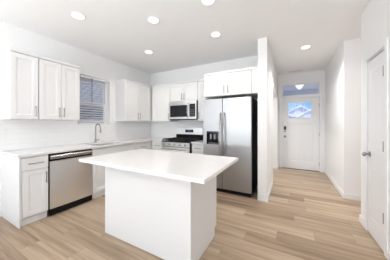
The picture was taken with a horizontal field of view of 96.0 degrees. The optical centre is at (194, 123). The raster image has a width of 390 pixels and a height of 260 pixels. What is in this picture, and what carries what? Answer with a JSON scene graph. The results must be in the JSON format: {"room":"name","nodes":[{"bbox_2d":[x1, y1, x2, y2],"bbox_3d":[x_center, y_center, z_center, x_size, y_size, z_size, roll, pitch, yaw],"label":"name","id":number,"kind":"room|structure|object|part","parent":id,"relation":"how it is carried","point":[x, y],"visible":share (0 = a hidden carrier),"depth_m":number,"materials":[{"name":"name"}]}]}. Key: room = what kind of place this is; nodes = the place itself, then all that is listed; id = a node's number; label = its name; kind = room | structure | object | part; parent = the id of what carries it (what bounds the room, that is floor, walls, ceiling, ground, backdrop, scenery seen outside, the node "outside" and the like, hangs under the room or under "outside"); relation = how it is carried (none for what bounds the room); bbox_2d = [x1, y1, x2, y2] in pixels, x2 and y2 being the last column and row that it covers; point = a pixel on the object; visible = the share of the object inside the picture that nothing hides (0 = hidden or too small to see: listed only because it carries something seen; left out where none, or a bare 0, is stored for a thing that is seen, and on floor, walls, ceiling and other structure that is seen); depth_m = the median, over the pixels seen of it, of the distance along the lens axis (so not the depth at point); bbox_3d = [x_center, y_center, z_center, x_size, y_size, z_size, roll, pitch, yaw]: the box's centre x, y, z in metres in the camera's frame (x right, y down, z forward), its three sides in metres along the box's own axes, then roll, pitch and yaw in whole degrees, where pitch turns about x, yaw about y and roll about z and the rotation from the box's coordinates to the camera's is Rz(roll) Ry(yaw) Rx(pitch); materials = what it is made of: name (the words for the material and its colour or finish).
{"room":"kitchen","nodes":[
{"label":"kitchen","id":0,"kind":"room"},
{"bbox_2d":[0,21,149,209],"bbox_3d":[-3.070,-0.073,1.965,0.150,2.740,7.434,0,0,28],"label":"wall","id":1,"kind":"structure","parent":0,"point":[91,65],"depth_m":3.30,"materials":[{"name":"paint"}]},
{"bbox_2d":[1,47,38,119],"bbox_3d":[-2.480,-0.529,2.497,0.377,0.937,0.299,0,0,28],"label":"upper cabinet","id":2,"kind":"object","parent":1,"relation":"attached to","point":[19,68],"visible":1,"depth_m":2.40,"materials":[{"name":"paint"}]},
{"bbox_3d":[-2.353,-0.511,2.428,0.020,0.884,0.292,0,0,28],"label":"door","id":3,"kind":"part","parent":2,"relation":"part of","materials":[{"name":"paint"}]},
{"bbox_3d":[-2.348,-0.979,2.426,0.030,0.038,0.299,0,0,28],"label":"crown molding","id":4,"kind":"part","parent":2,"relation":"part of","materials":[{"name":"paint"}]},
{"bbox_2d":[38,55,79,120],"bbox_3d":[-2.272,-0.529,2.882,0.377,0.937,0.569,0,0,28],"label":"upper cabinet","id":5,"kind":"object","parent":1,"relation":"attached to","point":[58,81],"visible":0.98,"depth_m":2.76,"materials":[{"name":"paint"}]},
{"bbox_3d":[-2.212,-0.511,2.688,0.020,0.884,0.279,0,0,28],"label":"door","id":6,"kind":"part","parent":5,"relation":"part of","materials":[{"name":"paint"}]},
{"bbox_3d":[-2.140,-0.979,2.810,0.030,0.038,0.569,0,0,28],"label":"crown molding","id":7,"kind":"part","parent":5,"relation":"part of","materials":[{"name":"paint"}]},
{"bbox_3d":[-2.078,-0.511,2.937,0.020,0.884,0.279,0,0,28],"label":"door","id":8,"kind":"part","parent":5,"relation":"part of","materials":[{"name":"paint"}]},
{"bbox_2d":[0,120,149,150],"bbox_3d":[-2.005,0.161,3.766,0.008,0.442,2.992,0,0,28],"label":"tile backsplash","id":9,"kind":"structure","parent":1,"relation":"attached to","point":[14,134],"depth_m":3.06,"materials":[{"name":"white tile"}]},
{"bbox_2d":[77,78,109,124],"bbox_3d":[-2.135,-0.469,3.677,0.160,0.988,0.695,0,0,28],"label":"window","id":10,"kind":"structure","parent":1,"relation":"in","point":[105,82],"depth_m":3.93,"materials":[{"name":"white plastic"}]},
{"bbox_2d":[77,74,104,123],"bbox_3d":[-2.134,-0.477,3.624,0.066,0.968,0.587,0,0,28],"label":"window blind","id":11,"kind":"object","parent":10,"relation":"attached to","point":[83,77],"visible":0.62,"depth_m":3.63,"materials":[{"name":"plastic"}]},
{"bbox_3d":[-2.141,-0.941,3.628,0.050,0.041,0.587,0,0,28],"label":"head rail","id":12,"kind":"part","parent":11,"relation":"part of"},
{"bbox_3d":[-2.166,-0.238,3.693,0.025,0.414,0.583,0,0,28],"label":"sash","id":13,"kind":"part","parent":10,"relation":"part of","materials":[{"name":"white plastic"}]},
{"bbox_2d":[115,79,151,121],"bbox_3d":[-1.402,-0.529,4.490,0.377,0.937,1.162,0,0,28],"label":"upper cabinet","id":14,"kind":"object","parent":1,"relation":"attached to","point":[133,100],"visible":0.96,"depth_m":4.08,"materials":[{"name":"paint"}]},
{"bbox_3d":[-1.461,-0.511,4.077,0.020,0.884,0.372,0,0,28],"label":"door","id":15,"kind":"part","parent":14,"relation":"part of","materials":[{"name":"paint"}]},
{"bbox_3d":[-1.270,-0.979,4.418,0.030,0.038,1.162,0,0,28],"label":"crown molding","id":16,"kind":"part","parent":14,"relation":"part of","materials":[{"name":"paint"}]},
{"bbox_3d":[-1.273,-0.511,4.424,0.020,0.884,0.410,0,0,28],"label":"door","id":17,"kind":"part","parent":14,"relation":"part of","materials":[{"name":"paint"}]},
{"bbox_2d":[0,0,369,74],"bbox_3d":[0.395,-1.503,1.108,7.160,0.120,9.524,0,0,28],"label":"ceiling","id":18,"kind":"structure","parent":0,"point":[119,31],"depth_m":2.63,"materials":[{"name":"paint"}]},
{"bbox_2d":[70,11,85,19],"bbox_3d":[-1.556,-1.437,2.343,0.176,0.011,0.176,0,0,28],"label":"recessed light","id":19,"kind":"object","parent":18,"relation":"in","point":[77,15],"visible":1,"depth_m":2.33,"materials":[{"name":"paint"}]},
{"bbox_2d":[147,16,159,23],"bbox_3d":[-0.577,-1.437,2.435,0.176,0.011,0.176,0,0,28],"label":"recessed light","id":20,"kind":"object","parent":18,"relation":"in","point":[152,19],"visible":1,"depth_m":2.41,"materials":[{"name":"paint"}]},
{"bbox_2d":[201,0,214,4],"bbox_3d":[0.152,-1.437,2.047,0.176,0.011,0.176,0,0,28],"label":"recessed light","id":21,"kind":"object","parent":18,"relation":"in","point":[204,2],"visible":1,"depth_m":2.07,"materials":[{"name":"paint"}]},
{"bbox_2d":[210,31,220,36],"bbox_3d":[0.333,-1.437,2.828,0.176,0.011,0.176,0,0,28],"label":"recessed light","id":22,"kind":"object","parent":18,"relation":"in","point":[216,33],"visible":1,"depth_m":2.81,"materials":[{"name":"paint"}]},
{"bbox_2d":[300,45,310,48],"bbox_3d":[2.074,-1.437,3.299,0.176,0.011,0.176,0,0,28],"label":"recessed light","id":23,"kind":"object","parent":18,"relation":"in","point":[304,46],"visible":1,"depth_m":3.29,"materials":[{"name":"paint"}]},
{"bbox_2d":[0,168,386,259],"bbox_3d":[0.395,1.337,1.108,7.160,0.080,9.524,0,0,28],"label":"floor","id":24,"kind":"structure","parent":0,"point":[304,216],"depth_m":2.12,"materials":[{"name":"brown wood"}]},
{"bbox_2d":[1,154,47,228],"bbox_3d":[-2.355,0.855,2.439,0.652,0.882,0.300,0,0,28],"label":"base cabinet","id":25,"kind":"object","parent":24,"relation":"on","point":[24,180],"visible":0.98,"depth_m":2.30,"materials":[{"name":"paint"}]},
{"bbox_3d":[-2.439,0.855,2.322,0.616,0.882,0.014,0,0,28],"label":"panel","id":26,"kind":"part","parent":25,"relation":"part of","materials":[{"name":"paint"}]},
{"bbox_3d":[-2.103,0.512,2.313,0.020,0.160,0.275,0,0,28],"label":"drawer","id":27,"kind":"part","parent":25,"relation":"part of","materials":[{"name":"paint"}]},
{"bbox_3d":[-2.099,0.897,2.319,0.020,0.584,0.260,0,0,28],"label":"door","id":28,"kind":"part","parent":25,"relation":"part of","materials":[{"name":"paint"}]},
{"bbox_2d":[48,149,92,215],"bbox_3d":[-2.132,0.857,2.841,0.615,0.881,0.606,0,0,28],"label":"dishwasher","id":29,"kind":"object","parent":24,"relation":"on","point":[69,179],"visible":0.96,"depth_m":2.64,"materials":[{"name":"silver metal"}]},
{"bbox_3d":[-1.887,0.434,2.709,0.022,0.018,0.590,0,0,28],"label":"control panel","id":30,"kind":"part","parent":29,"relation":"part of","materials":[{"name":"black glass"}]},
{"bbox_2d":[92,143,133,198],"bbox_3d":[-1.774,0.855,3.513,0.652,0.882,0.904,0,0,28],"label":"base cabinet","id":31,"kind":"object","parent":24,"relation":"on","point":[98,171],"visible":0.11,"depth_m":3.12,"materials":[{"name":"paint"}]},
{"bbox_3d":[-1.633,0.897,3.181,0.020,0.584,0.446,0,0,28],"label":"door","id":32,"kind":"part","parent":31,"relation":"part of","materials":[{"name":"paint"}]},
{"bbox_2d":[134,141,151,149],"bbox_3d":[-1.281,0.855,4.424,0.652,0.882,1.162,0,0,28],"label":"base cabinet","id":33,"kind":"object","parent":24,"relation":"on","point":[142,145],"visible":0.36,"depth_m":4.01,"materials":[{"name":"paint"}]},
{"bbox_2d":[0,137,163,157],"bbox_3d":[-1.580,0.398,3.539,0.972,0.030,3.008,0,0,28],"label":"countertop","id":34,"kind":"structure","parent":33,"relation":"on","point":[19,153],"depth_m":2.85,"materials":[{"name":"white stone"}]},
{"bbox_2d":[94,124,100,142],"bbox_3d":[-1.927,0.189,3.538,0.206,0.389,0.114,0,0,28],"label":"kitchen faucet","id":35,"kind":"object","parent":34,"relation":"on","point":[95,141],"visible":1,"depth_m":3.53,"materials":[{"name":"silver metal"}]},
{"bbox_2d":[152,141,160,150],"bbox_3d":[-0.756,0.855,4.430,0.367,0.882,0.652,0,0,28],"label":"base cabinet","id":36,"kind":"object","parent":24,"relation":"on","point":[156,145],"visible":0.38,"depth_m":4.18,"materials":[{"name":"paint"}]},
{"bbox_2d":[105,166,215,259],"bbox_3d":[-0.403,0.855,2.102,1.180,0.882,0.644,0,0,28],"label":"kitchen island","id":37,"kind":"object","parent":24,"relation":"on","point":[166,218],"visible":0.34,"depth_m":1.76,"materials":[{"name":"paint"}]},
{"bbox_2d":[79,149,237,183],"bbox_3d":[-0.391,0.398,1.957,1.520,0.030,0.900,0,0,28],"label":"island countertop","id":38,"kind":"structure","parent":37,"relation":"on","point":[197,168],"depth_m":1.73,"materials":[{"name":"white stone"}]},
{"bbox_3d":[0.104,0.855,1.819,0.019,0.882,0.590,0,0,28],"label":"panel","id":39,"kind":"part","parent":37,"relation":"part of","materials":[{"name":"paint"}]},
{"bbox_2d":[161,128,202,152],"bbox_3d":[-0.294,0.697,4.104,0.738,1.200,0.762,0,0,28],"label":"gas range","id":40,"kind":"object","parent":24,"relation":"on","point":[182,143],"visible":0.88,"depth_m":3.96,"materials":[{"name":"silver metal"}]},
{"bbox_3d":[-0.443,0.782,3.830,0.732,0.540,0.034,0,0,28],"label":"oven door","id":41,"kind":"part","parent":40,"relation":"part of","materials":[{"name":"silver metal"}]},
{"bbox_3d":[-0.442,0.453,3.832,0.738,0.098,0.030,0,0,28],"label":"control panel","id":42,"kind":"part","parent":40,"relation":"part of","materials":[{"name":"silver metal"}]},
{"bbox_2d":[162,140,198,142],"bbox_3d":[-0.303,0.393,4.088,0.738,0.016,0.597,0,0,28],"label":"cooktop","id":43,"kind":"object","parent":40,"relation":"in","point":[164,141],"depth_m":3.83,"materials":[{"name":"black metal"}]},
{"bbox_2d":[192,144,202,153],"bbox_3d":[0.202,0.855,3.912,0.302,0.882,0.652,0,0,28],"label":"base cabinet","id":44,"kind":"object","parent":24,"relation":"on","point":[196,148],"visible":0.25,"depth_m":3.66,"materials":[{"name":"paint"}]},
{"bbox_2d":[191,140,202,143],"bbox_3d":[0.204,0.398,3.916,0.303,0.030,0.645,0,0,28],"label":"countertop","id":45,"kind":"structure","parent":44,"relation":"on","point":[199,141],"depth_m":3.67,"materials":[{"name":"white stone"}]},
{"bbox_2d":[203,96,257,196],"bbox_3d":[0.720,0.401,3.541,0.925,1.793,0.782,0,0,28],"label":"refrigerator","id":46,"kind":"object","parent":24,"relation":"on","point":[230,125],"visible":0.83,"depth_m":3.23,"materials":[{"name":"silver metal"}]},
{"bbox_3d":[0.356,0.372,3.426,0.395,1.700,0.070,0,0,28],"label":"freezer door","id":47,"kind":"part","parent":46,"relation":"part of","materials":[{"name":"silver metal"}]},
{"bbox_3d":[0.462,0.267,3.285,0.024,0.963,0.087,0,0,28],"label":"handle","id":48,"kind":"part","parent":46,"relation":"part of","materials":[{"name":"silver metal"}]},
{"bbox_3d":[0.536,0.267,3.245,0.024,0.963,0.087,0,0,28],"label":"handle","id":49,"kind":"part","parent":46,"relation":"part of","materials":[{"name":"silver metal"}]},
{"bbox_3d":[0.766,0.372,3.205,0.524,1.700,0.070,0,0,28],"label":"door","id":50,"kind":"part","parent":46,"relation":"part of","materials":[{"name":"silver metal"}]},
{"bbox_2d":[150,55,257,185],"bbox_3d":[0.089,-0.073,4.414,3.075,2.740,0.120,0,0,28],"label":"wall","id":51,"kind":"structure","parent":0,"point":[195,72],"depth_m":4.35,"materials":[{"name":"paint"}]},
{"bbox_2d":[151,83,177,121],"bbox_3d":[-0.805,-0.529,4.612,0.599,0.937,0.377,0,0,28],"label":"upper cabinet","id":52,"kind":"object","parent":51,"relation":"attached to","point":[160,93],"visible":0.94,"depth_m":4.49,"materials":[{"name":"paint"}]},
{"bbox_3d":[-0.876,-0.979,4.481,0.599,0.038,0.030,0,0,28],"label":"crown molding","id":53,"kind":"part","parent":52,"relation":"part of","materials":[{"name":"paint"}]},
{"bbox_3d":[-0.862,-0.511,4.479,0.566,0.884,0.020,0,0,28],"label":"door","id":54,"kind":"part","parent":52,"relation":"part of","materials":[{"name":"paint"}]},
{"bbox_2d":[150,121,202,137],"bbox_3d":[-0.397,0.161,4.603,2.020,0.442,0.008,0,0,28],"label":"tile backsplash","id":55,"kind":"structure","parent":51,"relation":"attached to","point":[157,129],"depth_m":4.77,"materials":[{"name":"white tile"}]},
{"bbox_2d":[170,80,197,101],"bbox_3d":[-0.204,-0.766,4.287,0.763,0.463,0.377,0,0,28],"label":"upper cabinet","id":56,"kind":"object","parent":51,"relation":"attached to","point":[185,90],"visible":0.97,"depth_m":4.13,"materials":[{"name":"paint"}]},
{"bbox_3d":[-0.440,-0.748,4.251,0.376,0.410,0.020,0,0,28],"label":"door","id":57,"kind":"part","parent":56,"relation":"part of","materials":[{"name":"paint"}]},
{"bbox_2d":[169,100,197,119],"bbox_3d":[-0.224,-0.310,4.252,0.760,0.442,0.460,0,0,28],"label":"microwave oven","id":58,"kind":"object","parent":56,"relation":"attached to","point":[179,110],"visible":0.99,"depth_m":4.07,"materials":[{"name":"silver metal"}]},
{"bbox_3d":[-0.386,-0.299,4.148,0.573,0.373,0.022,0,0,28],"label":"door","id":59,"kind":"part","parent":58,"relation":"part of","materials":[{"name":"black glass"}]},
{"bbox_3d":[-0.051,-0.299,3.967,0.181,0.373,0.022,0,0,28],"label":"control panel","id":60,"kind":"part","parent":58,"relation":"part of","materials":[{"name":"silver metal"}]},
{"bbox_3d":[-0.275,-0.979,4.156,0.763,0.038,0.030,0,0,28],"label":"crown molding","id":61,"kind":"part","parent":56,"relation":"part of","materials":[{"name":"paint"}]},
{"bbox_3d":[-0.106,-0.748,4.070,0.376,0.410,0.020,0,0,28],"label":"door","id":62,"kind":"part","parent":56,"relation":"part of","materials":[{"name":"paint"}]},
{"bbox_2d":[198,79,207,120],"bbox_3d":[0.267,-0.529,4.033,0.302,0.937,0.377,0,0,28],"label":"upper cabinet","id":63,"kind":"object","parent":51,"relation":"attached to","point":[201,97],"visible":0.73,"depth_m":3.93,"materials":[{"name":"paint"}]},
{"bbox_2d":[203,66,257,98],"bbox_3d":[0.784,-0.768,3.569,1.043,0.460,0.702,0,0,28],"label":"upper cabinet","id":64,"kind":"object","parent":51,"relation":"attached to","point":[242,82],"visible":0.93,"depth_m":3.28,"materials":[{"name":"paint"}]},
{"bbox_3d":[0.388,-0.750,3.434,0.456,0.407,0.020,0,0,28],"label":"door","id":65,"kind":"part","parent":64,"relation":"part of","materials":[{"name":"paint"}]},
{"bbox_3d":[0.636,-0.979,3.295,1.043,0.038,0.030,0,0,28],"label":"crown molding","id":66,"kind":"part","parent":64,"relation":"part of","materials":[{"name":"paint"}]},
{"bbox_3d":[0.794,-0.750,3.214,0.460,0.407,0.020,0,0,28],"label":"door","id":67,"kind":"part","parent":64,"relation":"part of","materials":[{"name":"paint"}]},
{"bbox_2d":[258,37,276,195],"bbox_3d":[1.760,-0.073,4.114,0.150,2.740,2.637,0,0,28],"label":"wall","id":68,"kind":"structure","parent":0,"point":[267,74],"depth_m":2.98,"materials":[{"name":"paint"}]},
{"bbox_2d":[258,195,267,201],"bbox_3d":[1.135,1.250,2.945,0.164,0.095,0.014,0,0,28],"label":"baseboard","id":69,"kind":"structure","parent":68,"relation":"attached to","point":[260,197],"depth_m":2.94,"materials":[{"name":"paint"}]},
{"bbox_2d":[267,183,271,199],"bbox_3d":[1.403,1.250,3.281,0.014,0.095,0.833,0,0,28],"label":"baseboard","id":70,"kind":"structure","parent":68,"relation":"attached to","point":[270,189],"depth_m":3.17,"materials":[{"name":"paint"}]},
{"bbox_2d":[272,84,277,185],"bbox_3d":[2.007,0.229,4.389,0.022,2.134,1.680,0,0,28],"label":"trim","id":71,"kind":"structure","parent":68,"relation":"attached to","point":[273,87],"depth_m":3.65,"materials":[{"name":"paint"}]},
{"bbox_2d":[277,70,324,171],"bbox_3d":[2.210,-0.073,5.449,3.300,2.740,0.140,0,0,28],"label":"wall","id":72,"kind":"structure","parent":0,"point":[321,73],"depth_m":4.94,"materials":[{"name":"paint"}]},
{"bbox_2d":[282,82,318,95],"bbox_3d":[2.994,-0.973,5.005,0.900,0.321,0.045,0,0,28],"label":"window","id":73,"kind":"structure","parent":72,"relation":"in","point":[315,82],"depth_m":5.03,"materials":[{"name":"paint"}]},
{"bbox_2d":[283,83,318,95],"bbox_3d":[3.727,-1.363,6.362,4.500,0.320,2.900,0,0,28],"label":"porch roof","id":74,"kind":"structure","parent":72,"relation":"attached to","point":[307,88],"depth_m":7.15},
{"bbox_2d":[282,97,319,171],"bbox_3d":[2.993,0.280,5.003,0.948,2.034,0.177,0,0,28],"label":"door","id":75,"kind":"structure","parent":72,"relation":"in","point":[300,135],"depth_m":4.97,"materials":[{"name":"paint"}]},
{"bbox_3d":[2.973,-0.385,4.995,0.591,0.476,0.032,0,0,28],"label":"lite frame","id":76,"kind":"part","parent":75,"relation":"part of","materials":[{"name":"glass"}]},
{"bbox_2d":[279,78,323,171],"bbox_3d":[2.997,0.032,5.012,1.071,2.529,0.156,0,0,28],"label":"trim","id":77,"kind":"structure","parent":72,"relation":"attached to","point":[320,95],"depth_m":4.83,"materials":[{"name":"paint"}]},
{"bbox_2d":[353,38,360,194],"bbox_3d":[3.763,-0.073,2.495,2.355,2.740,0.120,0,0,28],"label":"wall","id":78,"kind":"structure","parent":0,"point":[356,42],"depth_m":2.97,"materials":[{"name":"paint"}]},
{"bbox_2d":[344,193,360,200],"bbox_3d":[3.626,1.250,2.493,2.355,0.095,0.014,0,0,28],"label":"baseboard","id":79,"kind":"structure","parent":78,"relation":"attached to","point":[346,195],"depth_m":3.00,"materials":[{"name":"paint"}]},
{"bbox_2d":[325,0,389,250],"bbox_3d":[2.314,-0.073,0.069,2.355,2.740,9.224,0,0,28],"label":"wall","id":80,"kind":"structure","parent":0,"point":[339,72],"depth_m":3.04,"materials":[{"name":"paint"}]},
{"bbox_2d":[325,169,343,197],"bbox_3d":[3.024,1.250,3.870,0.014,0.095,1.863,0,0,28],"label":"baseboard","id":81,"kind":"structure","parent":80,"relation":"attached to","point":[337,187],"depth_m":3.57,"materials":[{"name":"paint"}]},
{"bbox_2d":[359,214,363,226],"bbox_3d":[2.155,1.250,2.264,0.014,0.095,0.180,0,0,28],"label":"baseboard","id":82,"kind":"structure","parent":80,"relation":"attached to","point":[361,219],"depth_m":2.27,"materials":[{"name":"paint"}]},
{"bbox_2d":[362,37,388,258],"bbox_3d":[1.998,0.233,1.910,0.190,2.116,0.582,0,0,28],"label":"door","id":83,"kind":"structure","parent":80,"relation":"in","point":[375,153],"depth_m":1.89,"materials":[{"name":"paint"}]},
{"bbox_3d":[2.019,0.354,2.076,0.070,0.062,0.062,0,0,28],"label":"knob","id":84,"kind":"part","parent":83,"relation":"part of","materials":[{"name":"silver metal"}]},
{"label":"outside","id":85,"kind":"structure","parent":0,"visible":0},
{"bbox_3d":[9.519,1.547,17.590,120.000,0.200,100.000,0,0,28],"label":"ground","id":86,"kind":"structure","parent":85,"visible":0},
{"bbox_2d":[80,82,102,118],"bbox_3d":[-4.322,-1.303,7.456,0.300,5.500,13.000,0,0,28],"label":"wall","id":87,"kind":"structure","parent":86,"relation":"on","point":[82,82],"depth_m":7.22,"materials":[{"name":"stone"}]},
{"bbox_2d":[289,105,310,117],"bbox_3d":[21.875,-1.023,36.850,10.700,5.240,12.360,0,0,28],"label":"mountain","id":88,"kind":"structure","parent":86,"relation":"on","point":[299,109],"depth_m":33.63}
]}

